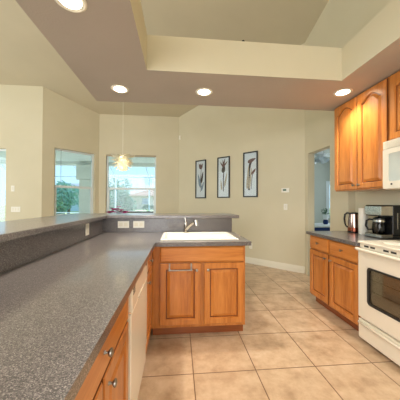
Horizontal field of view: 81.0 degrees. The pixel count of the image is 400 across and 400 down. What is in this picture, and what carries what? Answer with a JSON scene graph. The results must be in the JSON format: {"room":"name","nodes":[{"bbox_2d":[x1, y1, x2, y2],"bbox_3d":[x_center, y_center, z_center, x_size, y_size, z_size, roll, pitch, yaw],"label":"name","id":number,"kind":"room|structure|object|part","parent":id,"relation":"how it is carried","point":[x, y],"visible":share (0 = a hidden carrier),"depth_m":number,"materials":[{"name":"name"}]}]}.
{"room":"kitchen","nodes":[
{"label":"kitchen","id":0,"kind":"room"},
{"bbox_2d":[0,84,42,220],"bbox_3d":[-5.745,-0.624,5.071,4.470,3.880,0.130,0,-1,-5],"label":"wall","id":1,"kind":"structure","parent":0,"point":[21,107],"depth_m":5.18,"materials":[{"name":"paint"}]},
{"bbox_2d":[11,207,19,211],"bbox_3d":[-4.050,0.204,5.148,0.190,0.115,0.008,0,-1,-5],"label":"switch plate","id":2,"kind":"object","parent":1,"relation":"attached to","point":[13,209],"visible":1,"depth_m":5.14,"materials":[{"name":"plastic"}]},
{"bbox_2d":[41,87,98,216],"bbox_3d":[-3.141,-0.607,5.742,0.130,3.880,1.294,0,-1,41],"label":"wall","id":3,"kind":"structure","parent":0,"point":[67,124],"depth_m":5.54,"materials":[{"name":"paint"}]},
{"bbox_2d":[54,148,93,215],"bbox_3d":[-3.084,-0.395,5.779,0.155,1.619,0.940,0,-1,41],"label":"window","id":4,"kind":"structure","parent":3,"relation":"in","point":[56,149],"depth_m":5.87,"materials":[{"name":"plastic"}]},
{"bbox_3d":[-3.120,0.027,5.805,0.030,0.685,0.850,0,-1,41],"label":"sash","id":5,"kind":"part","parent":4,"relation":"part of","materials":[{"name":"glass"}]},
{"bbox_3d":[-3.122,-0.316,5.811,0.045,0.056,0.850,0,-1,41],"label":"meeting rail","id":6,"kind":"part","parent":4,"relation":"part of","materials":[{"name":"plastic"}]},
{"bbox_2d":[99,114,178,212],"bbox_3d":[-1.630,-0.472,6.348,2.100,3.637,0.130,0,-1,-5],"label":"wall","id":7,"kind":"structure","parent":0,"point":[158,136],"depth_m":6.32,"materials":[{"name":"paint"}]},
{"bbox_2d":[106,156,155,212],"bbox_3d":[-1.845,-0.390,6.310,1.315,1.629,0.155,0,-1,-5],"label":"window","id":8,"kind":"structure","parent":7,"relation":"in","point":[108,187],"depth_m":6.32,"materials":[{"name":"plastic"}]},
{"bbox_2d":[106,155,155,156],"bbox_3d":[-1.842,-0.707,6.291,1.311,0.993,0.040,0,-1,-5],"label":"roller blind","id":9,"kind":"object","parent":8,"relation":"attached to","point":[106,155],"visible":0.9,"depth_m":6.30,"materials":[{"name":"beige fabric"}]},
{"bbox_3d":[-1.851,0.038,6.351,1.225,0.685,0.030,0,-1,-5],"label":"sash","id":10,"kind":"part","parent":8,"relation":"part of","materials":[{"name":"glass"}]},
{"bbox_3d":[-1.850,-0.305,6.359,1.225,0.056,0.045,0,-1,-5],"label":"meeting rail","id":11,"kind":"part","parent":8,"relation":"part of","materials":[{"name":"plastic"}]},
{"bbox_2d":[0,0,399,116],"bbox_3d":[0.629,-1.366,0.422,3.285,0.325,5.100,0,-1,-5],"label":"ceiling","id":12,"kind":"structure","parent":0,"point":[107,44],"depth_m":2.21,"materials":[{"name":"paint"}]},
{"bbox_2d":[55,0,86,12],"bbox_3d":[-0.779,-1.196,1.405,0.188,0.006,0.188,0,-1,-5],"label":"recessed light","id":13,"kind":"object","parent":12,"relation":"in","point":[76,6],"visible":1,"depth_m":1.44,"materials":[{"name":"beige"}]},
{"bbox_2d":[111,85,128,92],"bbox_3d":[-0.857,-1.185,2.509,0.188,0.006,0.188,0,-1,-5],"label":"recessed light","id":14,"kind":"object","parent":12,"relation":"in","point":[117,88],"visible":1,"depth_m":2.49,"materials":[{"name":"beige"}]},
{"bbox_2d":[111,153,134,170],"bbox_3d":[-1.479,-1.667,4.501,0.458,2.226,0.451,0,-1,17],"label":"pendant lamp","id":15,"kind":"object","parent":12,"relation":"hanging from","point":[122,162],"visible":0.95,"depth_m":4.43,"materials":[{"name":"glass"}]},
{"bbox_2d":[196,88,212,95],"bbox_3d":[0.044,-1.181,2.569,0.188,0.006,0.188,0,-1,-5],"label":"recessed light","id":16,"kind":"object","parent":12,"relation":"in","point":[201,91],"visible":1,"depth_m":2.55,"materials":[{"name":"beige"}]},
{"bbox_2d":[333,88,352,95],"bbox_3d":[1.562,-1.174,2.564,0.188,0.006,0.188,0,-1,-5],"label":"recessed light","id":17,"kind":"object","parent":12,"relation":"in","point":[346,91],"visible":1,"depth_m":2.55,"materials":[{"name":"beige"}]},
{"bbox_2d":[334,77,395,191],"bbox_3d":[1.891,-0.641,2.623,0.356,1.060,0.764,0,-1,-5],"label":"upper cabinet","id":18,"kind":"object","parent":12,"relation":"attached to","point":[361,124],"visible":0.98,"depth_m":2.54,"materials":[{"name":"brown wood"}]},
{"bbox_3d":[1.737,-0.642,2.800,0.021,1.035,0.371,0,-1,-5],"label":"door","id":19,"kind":"part","parent":18,"relation":"part of","materials":[{"name":"brown wood"}]},
{"bbox_3d":[1.772,-0.646,2.421,0.021,1.035,0.371,0,-1,-5],"label":"door","id":20,"kind":"part","parent":18,"relation":"part of","materials":[{"name":"brown wood"}]},
{"bbox_2d":[389,71,399,139],"bbox_3d":[1.962,-0.866,1.860,0.356,0.625,0.764,0,-1,-5],"label":"upper cabinet","id":21,"kind":"object","parent":12,"relation":"attached to","point":[394,80],"visible":0.88,"depth_m":2.15,"materials":[{"name":"brown wood"}]},
{"bbox_2d":[383,138,399,188],"bbox_3d":[1.987,-0.326,1.857,0.460,0.445,0.760,0,-1,-5],"label":"microwave","id":22,"kind":"object","parent":21,"relation":"attached to","point":[391,148],"visible":1,"depth_m":2.13,"materials":[{"name":"plastic"}]},
{"bbox_2d":[179,43,304,266],"bbox_3d":[0.715,-0.784,5.386,3.260,4.261,0.130,0,-1,40],"label":"wall","id":23,"kind":"structure","parent":0,"point":[276,234],"depth_m":4.90,"materials":[{"name":"paint"}]},
{"bbox_2d":[195,159,205,197],"bbox_3d":[0.015,-0.519,5.863,0.335,0.955,0.026,0,-1,40],"label":"framed picture","id":24,"kind":"object","parent":23,"relation":"attached to","point":[200,165],"visible":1,"depth_m":5.87,"materials":[{"name":"paper"}]},
{"bbox_2d":[217,156,229,197],"bbox_3d":[0.543,-0.524,5.422,0.342,0.950,0.026,0,-1,40],"label":"framed picture","id":25,"kind":"object","parent":23,"relation":"attached to","point":[223,163],"visible":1,"depth_m":5.42,"materials":[{"name":"paper"}]},
{"bbox_2d":[243,151,257,196],"bbox_3d":[1.070,-0.543,4.981,0.338,0.965,0.026,0,-1,40],"label":"framed picture","id":26,"kind":"object","parent":23,"relation":"attached to","point":[250,159],"visible":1,"depth_m":4.98,"materials":[{"name":"paper"}]},
{"bbox_2d":[245,257,304,273],"bbox_3d":[0.658,1.283,5.310,3.257,0.125,0.016,0,-1,40],"label":"baseboard","id":27,"kind":"structure","parent":23,"relation":"attached to","point":[289,267],"depth_m":4.60,"materials":[{"name":"white wood"}]},
{"bbox_2d":[281,188,289,192],"bbox_3d":[1.641,-0.188,4.502,0.150,0.085,0.024,0,-1,40],"label":"thermostat","id":28,"kind":"object","parent":23,"relation":"attached to","point":[282,189],"visible":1,"depth_m":4.49,"materials":[{"name":"plastic"}]},
{"bbox_2d":[138,263,399,399],"bbox_3d":[-2.631,1.321,1.254,10.000,0.060,11.000,0,-1,-5],"label":"floor","id":29,"kind":"structure","parent":0,"point":[290,346],"depth_m":1.93,"materials":[{"name":"tile"}]},
{"bbox_2d":[75,299,128,399],"bbox_3d":[-0.638,0.857,0.737,0.706,0.875,0.790,0,-1,-5],"label":"base cabinet","id":30,"kind":"object","parent":29,"relation":"on","point":[107,378],"visible":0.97,"depth_m":0.86,"materials":[{"name":"brown wood"}]},
{"bbox_3d":[-0.309,0.877,0.571,0.021,0.575,0.376,0,-1,-5],"label":"door","id":31,"kind":"part","parent":30,"relation":"part of","materials":[{"name":"brown wood"}]},
{"bbox_3d":[-0.300,0.501,0.771,0.030,0.029,0.029,0,-1,-5],"label":"knob","id":32,"kind":"part","parent":30,"relation":"part of","materials":[{"name":"silver metal"}]},
{"bbox_3d":[-0.305,0.642,0.822,0.030,0.029,0.029,0,-1,-5],"label":"knob","id":33,"kind":"part","parent":30,"relation":"part of","materials":[{"name":"silver metal"}]},
{"bbox_3d":[-0.344,0.881,0.959,0.021,0.575,0.376,0,-1,-5],"label":"door","id":34,"kind":"part","parent":30,"relation":"part of","materials":[{"name":"brown wood"}]},
{"bbox_2d":[127,261,147,399],"bbox_3d":[-0.677,0.866,1.436,0.630,0.870,0.595,0,-1,-5],"label":"dishwasher","id":35,"kind":"object","parent":29,"relation":"on","point":[137,299],"visible":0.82,"depth_m":1.35,"materials":[{"name":"metal"}]},
{"bbox_3d":[-0.379,0.505,1.467,0.026,0.136,0.587,0,-1,-5],"label":"control panel","id":36,"kind":"part","parent":35,"relation":"part of","materials":[{"name":"plastic"}]},
{"bbox_3d":[-0.387,1.131,1.460,0.016,0.133,0.587,0,-1,-5],"label":"panel","id":37,"kind":"part","parent":35,"relation":"part of","materials":[{"name":"metal"}]},
{"bbox_2d":[146,254,152,351],"bbox_3d":[-0.749,0.869,1.954,0.706,0.875,0.438,0,-1,-5],"label":"base cabinet","id":38,"kind":"object","parent":29,"relation":"on","point":[150,260],"visible":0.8,"depth_m":1.99,"materials":[{"name":"brown wood"}]},
{"bbox_3d":[-0.435,0.513,1.978,0.021,0.146,0.378,0,-1,-5],"label":"drawer","id":39,"kind":"part","parent":38,"relation":"part of","materials":[{"name":"brown wood"}]},
{"bbox_2d":[152,246,244,334],"bbox_3d":[-0.035,0.878,2.570,0.895,0.875,0.751,0,-1,-5],"label":"base cabinet","id":40,"kind":"object","parent":29,"relation":"on","point":[210,297],"visible":0.89,"depth_m":2.23,"materials":[{"name":"brown wood"}]},
{"bbox_2d":[0,232,250,399],"bbox_3d":[-0.218,0.406,1.156,1.620,0.038,3.550,0,-1,-5],"label":"countertop","id":41,"kind":"structure","parent":40,"relation":"on","point":[58,309],"depth_m":0.83,"materials":[{"name":"stone"}]},
{"bbox_2d":[183,217,197,232],"bbox_3d":[-0.107,0.298,2.711,0.060,0.179,0.292,1,-1,-33],"label":"faucet","id":42,"kind":"object","parent":41,"relation":"on","point":[195,222],"visible":1,"depth_m":2.74,"materials":[{"name":"silver metal"}]},
{"bbox_3d":[-0.110,0.298,2.712,0.036,0.148,0.240,1,-1,-34],"label":"spout","id":43,"kind":"part","parent":42,"relation":"part of","materials":[{"name":"silver metal"}]},
{"bbox_2d":[161,232,237,240],"bbox_3d":[-0.025,0.491,2.591,0.775,0.207,0.565,0,-1,-5],"label":"sink","id":44,"kind":"object","parent":41,"relation":"in","point":[167,236],"visible":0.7,"depth_m":2.77,"materials":[{"name":"ceramic"}]},
{"bbox_3d":[-0.023,0.498,2.569,0.708,0.193,0.454,0,-1,-5],"label":"bowl","id":45,"kind":"part","parent":44,"relation":"part of","materials":[{"name":"ceramic"}]},
{"bbox_2d":[168,263,191,271],"bbox_3d":[-0.182,0.634,2.184,0.220,0.074,0.050,0,-1,-5],"label":"towel bar","id":46,"kind":"object","parent":40,"relation":"attached to","point":[169,270],"visible":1,"depth_m":2.17,"materials":[{"name":"silver metal"}]},
{"bbox_3d":[-0.186,0.890,2.219,0.388,0.582,0.021,0,-1,-5],"label":"door","id":47,"kind":"part","parent":40,"relation":"part of","materials":[{"name":"brown wood"}]},
{"bbox_3d":[0.024,0.517,2.242,0.806,0.146,0.021,0,-1,-5],"label":"false drawer","id":48,"kind":"part","parent":40,"relation":"part of","materials":[{"name":"brown wood"}]},
{"bbox_3d":[0.231,0.892,2.257,0.388,0.582,0.021,0,-1,-5],"label":"door","id":49,"kind":"part","parent":40,"relation":"part of","materials":[{"name":"brown wood"}]},
{"bbox_2d":[310,235,360,330],"bbox_3d":[1.800,0.887,2.688,0.711,0.875,0.845,0,-1,-5],"label":"base cabinet","id":50,"kind":"object","parent":29,"relation":"on","point":[333,264],"visible":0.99,"depth_m":2.57,"materials":[{"name":"brown wood"}]},
{"bbox_3d":[1.467,0.540,2.889,0.021,0.161,0.375,0,-1,-5],"label":"drawer","id":51,"kind":"part","parent":50,"relation":"part of","materials":[{"name":"brown wood"}]},
{"bbox_3d":[1.465,0.921,2.886,0.021,0.572,0.375,0,-1,-5],"label":"door","id":52,"kind":"part","parent":50,"relation":"part of","materials":[{"name":"brown wood"}]},
{"bbox_3d":[1.504,0.917,2.462,0.021,0.572,0.433,0,-1,-5],"label":"door","id":53,"kind":"part","parent":50,"relation":"part of","materials":[{"name":"brown wood"}]},
{"bbox_3d":[1.505,0.535,2.465,0.021,0.161,0.433,0,-1,-5],"label":"drawer","id":54,"kind":"part","parent":50,"relation":"part of","materials":[{"name":"brown wood"}]},
{"bbox_2d":[306,231,399,245],"bbox_3d":[1.805,0.430,2.713,0.708,0.038,0.885,0,-1,-5],"label":"countertop","id":55,"kind":"structure","parent":50,"relation":"on","point":[345,237],"depth_m":2.63,"materials":[{"name":"stone"}]},
{"bbox_2d":[343,212,357,232],"bbox_3d":[1.976,0.286,3.024,0.174,0.258,0.152,0,-1,-5],"label":"kettle","id":56,"kind":"object","parent":55,"relation":"on","point":[352,226],"visible":0.77,"depth_m":2.98,"materials":[{"name":"silver metal"}]},
{"bbox_3d":[1.917,0.260,3.064,0.071,0.203,0.024,0,-1,29],"label":"handle","id":57,"kind":"part","parent":56,"relation":"part of","materials":[{"name":"black plastic"}]},
{"bbox_2d":[357,208,367,234],"bbox_3d":[1.966,0.255,2.823,0.116,0.315,0.116,0,-1,-5],"label":"paper towel roll","id":58,"kind":"object","parent":55,"relation":"on","point":[362,217],"visible":0.72,"depth_m":2.79,"materials":[{"name":"paper"}]},
{"bbox_2d":[365,205,399,238],"bbox_3d":[2.018,0.233,2.574,0.281,0.355,0.216,0,-1,-5],"label":"coffee maker","id":59,"kind":"object","parent":55,"relation":"on","point":[386,225],"visible":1,"depth_m":2.50,"materials":[{"name":"black plastic"}]},
{"bbox_3d":[1.904,0.272,2.639,0.079,0.134,0.025,0,-1,40],"label":"carafe handle","id":60,"kind":"part","parent":59,"relation":"part of","materials":[{"name":"black plastic"}]},
{"bbox_3d":[1.961,0.201,2.569,0.112,0.026,0.112,0,-1,-5],"label":"carafe lid","id":61,"kind":"part","parent":59,"relation":"part of","materials":[{"name":"black plastic"}]},
{"bbox_3d":[1.954,0.116,2.569,0.136,0.097,0.216,0,-1,-5],"label":"head panel","id":62,"kind":"part","parent":59,"relation":"part of","materials":[{"name":"silver metal"}]},
{"bbox_3d":[1.953,0.386,2.566,0.136,0.036,0.214,0,-1,-5],"label":"panel","id":63,"kind":"part","parent":59,"relation":"part of","materials":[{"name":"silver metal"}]},
{"bbox_2d":[355,240,399,365],"bbox_3d":[1.854,0.762,1.883,0.748,1.070,0.766,0,-1,-5],"label":"range","id":64,"kind":"object","parent":29,"relation":"on","point":[378,260],"visible":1,"depth_m":1.99,"materials":[{"name":"metal"}]},
{"bbox_3d":[1.512,0.455,1.853,0.057,0.032,0.763,0,-1,-5],"label":"handle","id":65,"kind":"part","parent":64,"relation":"part of","materials":[{"name":"metal"}]},
{"bbox_2d":[357,240,399,251],"bbox_3d":[1.882,0.395,1.889,0.695,0.020,0.766,0,-1,-5],"label":"cooktop","id":66,"kind":"object","parent":64,"relation":"in","point":[385,245],"depth_m":2.07,"materials":[{"name":"metal"}]},
{"bbox_3d":[1.552,0.772,1.854,0.034,0.637,0.750,0,-1,-5],"label":"oven door","id":67,"kind":"part","parent":64,"relation":"part of","materials":[{"name":"metal"}]},
{"bbox_3d":[1.552,1.198,1.850,0.030,0.175,0.750,0,-1,-5],"label":"storage drawer","id":68,"kind":"part","parent":64,"relation":"part of","materials":[{"name":"metal"}]},
{"bbox_3d":[1.546,0.773,1.854,0.027,0.339,0.534,0,-1,-5],"label":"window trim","id":69,"kind":"part","parent":64,"relation":"part of","materials":[{"name":"black glass"}]},
{"bbox_3d":[1.734,0.385,2.055,0.200,0.001,0.200,0,-1,-5],"label":"burner","id":70,"kind":"part","parent":64,"relation":"part of","materials":[{"name":"metal"}]},
{"bbox_3d":[-1.494,0.951,4.223,1.120,0.750,1.120,0,-1,-5],"label":"table","id":71,"kind":"object","parent":29,"relation":"on","visible":0},
{"bbox_2d":[106,206,128,212],"bbox_3d":[-1.493,0.344,4.225,0.444,0.463,0.328,0,-1,-5],"label":"flower arrangement","id":72,"kind":"object","parent":71,"relation":"on","point":[120,211],"visible":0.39,"depth_m":4.21,"materials":[{"name":"plant"}]},
{"bbox_2d":[314,161,329,222],"bbox_3d":[3.736,-0.010,8.434,4.130,2.800,0.120,0,-1,-5],"label":"wall","id":73,"kind":"structure","parent":0,"point":[321,171],"depth_m":8.43,"materials":[{"name":"paint"}]},
{"bbox_2d":[326,181,329,217],"bbox_3d":[5.119,-0.003,8.520,1.160,1.340,0.080,0,-1,-5],"label":"window","id":74,"kind":"structure","parent":73,"relation":"in","point":[327,182],"depth_m":8.43,"materials":[{"name":"glass"}]},
{"bbox_2d":[314,148,329,160],"bbox_3d":[3.979,-1.474,5.900,4.120,0.080,5.200,0,-1,-5],"label":"ceiling","id":75,"kind":"structure","parent":0,"point":[326,151],"depth_m":7.03,"materials":[{"name":"paint"}]},
{"bbox_2d":[314,151,329,163],"bbox_3d":[3.085,-1.189,6.056,1.293,0.496,1.244,0,-1,-5],"label":"ceiling fan","id":76,"kind":"object","parent":75,"relation":"hanging from","point":[320,155],"visible":0.66,"depth_m":5.95,"materials":[{"name":"white ceramic"}]},
{"bbox_2d":[305,0,391,274],"bbox_3d":[2.349,-0.735,0.266,0.120,6.075,8.090,0,-1,-5],"label":"wall","id":77,"kind":"structure","parent":0,"point":[331,28],"depth_m":3.56,"materials":[{"name":"paint"}]},
{"bbox_2d":[355,189,399,231],"bbox_3d":[2.496,0.023,-0.280,0.120,2.550,6.990,0,-1,-5],"label":"wall","id":78,"kind":"structure","parent":0,"point":[381,197],"depth_m":2.87,"materials":[{"name":"paint"}]},
{"bbox_3d":[-0.297,0.754,1.065,1.730,1.090,3.990,0,-1,-5],"label":"wall","id":79,"kind":"structure","parent":0,"visible":0},
{"bbox_2d":[0,218,231,273],"bbox_3d":[-0.238,0.299,1.165,1.619,0.174,3.569,0,-1,-5],"label":"backsplash","id":80,"kind":"structure","parent":79,"relation":"attached to","point":[14,253],"depth_m":2.14,"materials":[{"name":"laminate"}]},
{"bbox_2d":[85,223,88,235],"bbox_3d":[-1.137,0.297,2.367,0.008,0.118,0.085,0,-1,-5],"label":"wall outlet","id":81,"kind":"object","parent":80,"relation":"attached to","point":[87,224],"visible":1,"depth_m":2.36,"materials":[{"name":"plastic"}]},
{"bbox_2d":[118,221,128,227],"bbox_3d":[-0.938,0.300,2.870,0.135,0.085,0.008,0,-1,-5],"label":"wall outlet","id":82,"kind":"object","parent":80,"relation":"attached to","point":[121,224],"visible":1,"depth_m":2.87,"materials":[{"name":"plastic"}]},
{"bbox_2d":[133,221,143,227],"bbox_3d":[-0.754,0.301,2.886,0.135,0.085,0.008,0,-1,-5],"label":"wall outlet","id":83,"kind":"object","parent":80,"relation":"attached to","point":[136,224],"visible":1,"depth_m":2.88,"materials":[{"name":"plastic"}]},
{"bbox_2d":[0,213,238,242],"bbox_3d":[-0.444,0.190,1.223,2.180,0.040,4.320,0,-1,-5],"label":"bar","id":84,"kind":"object","parent":79,"relation":"on","point":[12,229],"visible":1,"depth_m":2.10,"materials":[{"name":"stone"}]},
{"bbox_3d":[4.022,1.396,5.926,4.100,0.060,5.300,0,-1,-5],"label":"floor","id":85,"kind":"structure","parent":0,"visible":0},
{"bbox_2d":[314,223,329,230],"bbox_3d":[3.361,0.995,6.036,1.400,0.740,0.770,0,-1,-5],"label":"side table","id":86,"kind":"object","parent":85,"relation":"on","point":[317,226],"visible":0.04,"depth_m":5.64,"materials":[{"name":"white wood"}]},
{"bbox_2d":[321,208,328,223],"bbox_3d":[3.237,0.413,6.030,0.322,0.420,0.273,0,-1,-5],"label":"potted plant","id":87,"kind":"object","parent":86,"relation":"on","point":[325,216],"visible":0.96,"depth_m":6.00,"materials":[{"name":"green plant"}]},
{"bbox_3d":[3.234,0.438,6.034,0.140,0.129,0.140,0,-1,-5],"label":"pot","id":88,"kind":"part","parent":87,"relation":"part of","materials":[{"name":"white ceramic"}]},
{"label":"outside","id":89,"kind":"structure","parent":0,"visible":0},
{"bbox_2d":[0,205,152,221],"bbox_3d":[-19.339,1.803,46.874,110.000,0.060,83.100,0,-1,-5],"label":"ground","id":90,"kind":"structure","parent":89,"point":[2,207],"depth_m":36.11,"materials":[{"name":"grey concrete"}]},
{"bbox_2d":[56,198,66,213],"bbox_3d":[-11.567,0.813,17.942,2.342,2.098,1.610,0,-1,-5],"label":"tree","id":91,"kind":"object","parent":90,"relation":"on","point":[59,205],"visible":0.17,"depth_m":17.98,"materials":[{"name":"green plant"}]},
{"bbox_2d":[56,180,78,213],"bbox_3d":[-13.734,-0.267,24.462,3.867,3.732,2.904,0,-1,-5],"label":"tree","id":92,"kind":"object","parent":90,"relation":"on","point":[66,195],"visible":0.64,"depth_m":23.93,"materials":[{"name":"green plant"}]},
{"bbox_2d":[67,183,78,210],"bbox_3d":[-20.057,-0.505,38.345,12.000,4.400,9.000,0,-1,-5],"label":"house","id":93,"kind":"structure","parent":90,"relation":"on","point":[74,208],"depth_m":34.49,"materials":[{"name":"white"}]},
{"bbox_2d":[109,176,131,210],"bbox_3d":[-9.940,-0.518,26.560,4.774,4.303,3.802,0,-1,-5],"label":"tree","id":94,"kind":"object","parent":90,"relation":"on","point":[118,182],"visible":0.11,"depth_m":25.96,"materials":[{"name":"green plant"}]},
{"bbox_3d":[-9.940,-0.540,26.561,4.774,4.258,3.802,0,-1,-5],"label":"crown","id":95,"kind":"part","parent":94,"relation":"part of","materials":[{"name":"green plant"}]},
{"bbox_2d":[110,187,136,211],"bbox_3d":[-7.068,0.319,20.434,2.403,2.962,3.076,0,-1,39],"label":"tree","id":96,"kind":"object","parent":90,"relation":"on","point":[123,199],"visible":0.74,"depth_m":20.18,"materials":[{"name":"green plant"}]},
{"bbox_2d":[129,190,153,208],"bbox_3d":[-7.475,-0.245,49.029,14.000,4.200,10.000,0,-1,-5],"label":"house","id":97,"kind":"structure","parent":90,"relation":"on","point":[142,197],"depth_m":44.22,"materials":[{"name":"beige paint"}]},
{"bbox_3d":[-4.143,1.421,8.471,11.300,0.070,6.350,0,-1,-5],"label":"patio slab","id":98,"kind":"object","parent":90,"relation":"on","visible":0},
{"bbox_2d":[0,165,154,212],"bbox_3d":[-3.799,-0.169,9.963,9.362,3.142,1.932,0,-1,-5],"label":"cage","id":99,"kind":"object","parent":98,"relation":"on","point":[115,177],"visible":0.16,"depth_m":10.86,"materials":[{"name":"metal"}]},
{"bbox_3d":[-3.849,-1.058,10.906,9.300,0.060,0.050,0,-1,-5],"label":"rail","id":100,"kind":"part","parent":99,"relation":"part of","materials":[{"name":"metal"}]},
{"bbox_3d":[-3.924,0.161,10.888,0.060,2.500,0.060,0,-1,-5],"label":"post","id":101,"kind":"part","parent":99,"relation":"part of","materials":[{"name":"metal"}]},
{"bbox_3d":[-2.391,0.169,11.027,0.060,2.500,0.060,0,-1,-5],"label":"post","id":102,"kind":"part","parent":99,"relation":"part of","materials":[{"name":"metal"}]},
{"bbox_2d":[76,165,90,212],"bbox_3d":[-4.193,0.049,8.776,0.720,2.680,0.520,0,-1,-5],"label":"patio column","id":103,"kind":"structure","parent":98,"relation":"on","point":[83,172],"depth_m":8.56,"materials":[{"name":"paint"}]},
{"bbox_2d":[0,160,154,166],"bbox_3d":[-4.167,-1.359,8.897,11.300,0.119,0.250,0,-1,-5],"label":"beam","id":104,"kind":"structure","parent":103,"relation":"on","point":[2,162],"depth_m":8.84,"materials":[{"name":"paint"}]},
{"bbox_2d":[0,151,154,162],"bbox_3d":[-4.048,-1.492,7.599,11.300,0.120,2.760,0,-1,-5],"label":"ceiling","id":105,"kind":"structure","parent":104,"relation":"on","point":[61,156],"depth_m":8.06,"materials":[{"name":"paint"}]},
{"bbox_2d":[128,211,152,212],"bbox_3d":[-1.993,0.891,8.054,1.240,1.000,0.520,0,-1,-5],"label":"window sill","id":106,"kind":"structure","parent":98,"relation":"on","point":[129,211],"depth_m":8.24,"materials":[{"name":"white plastic"}]}
]}

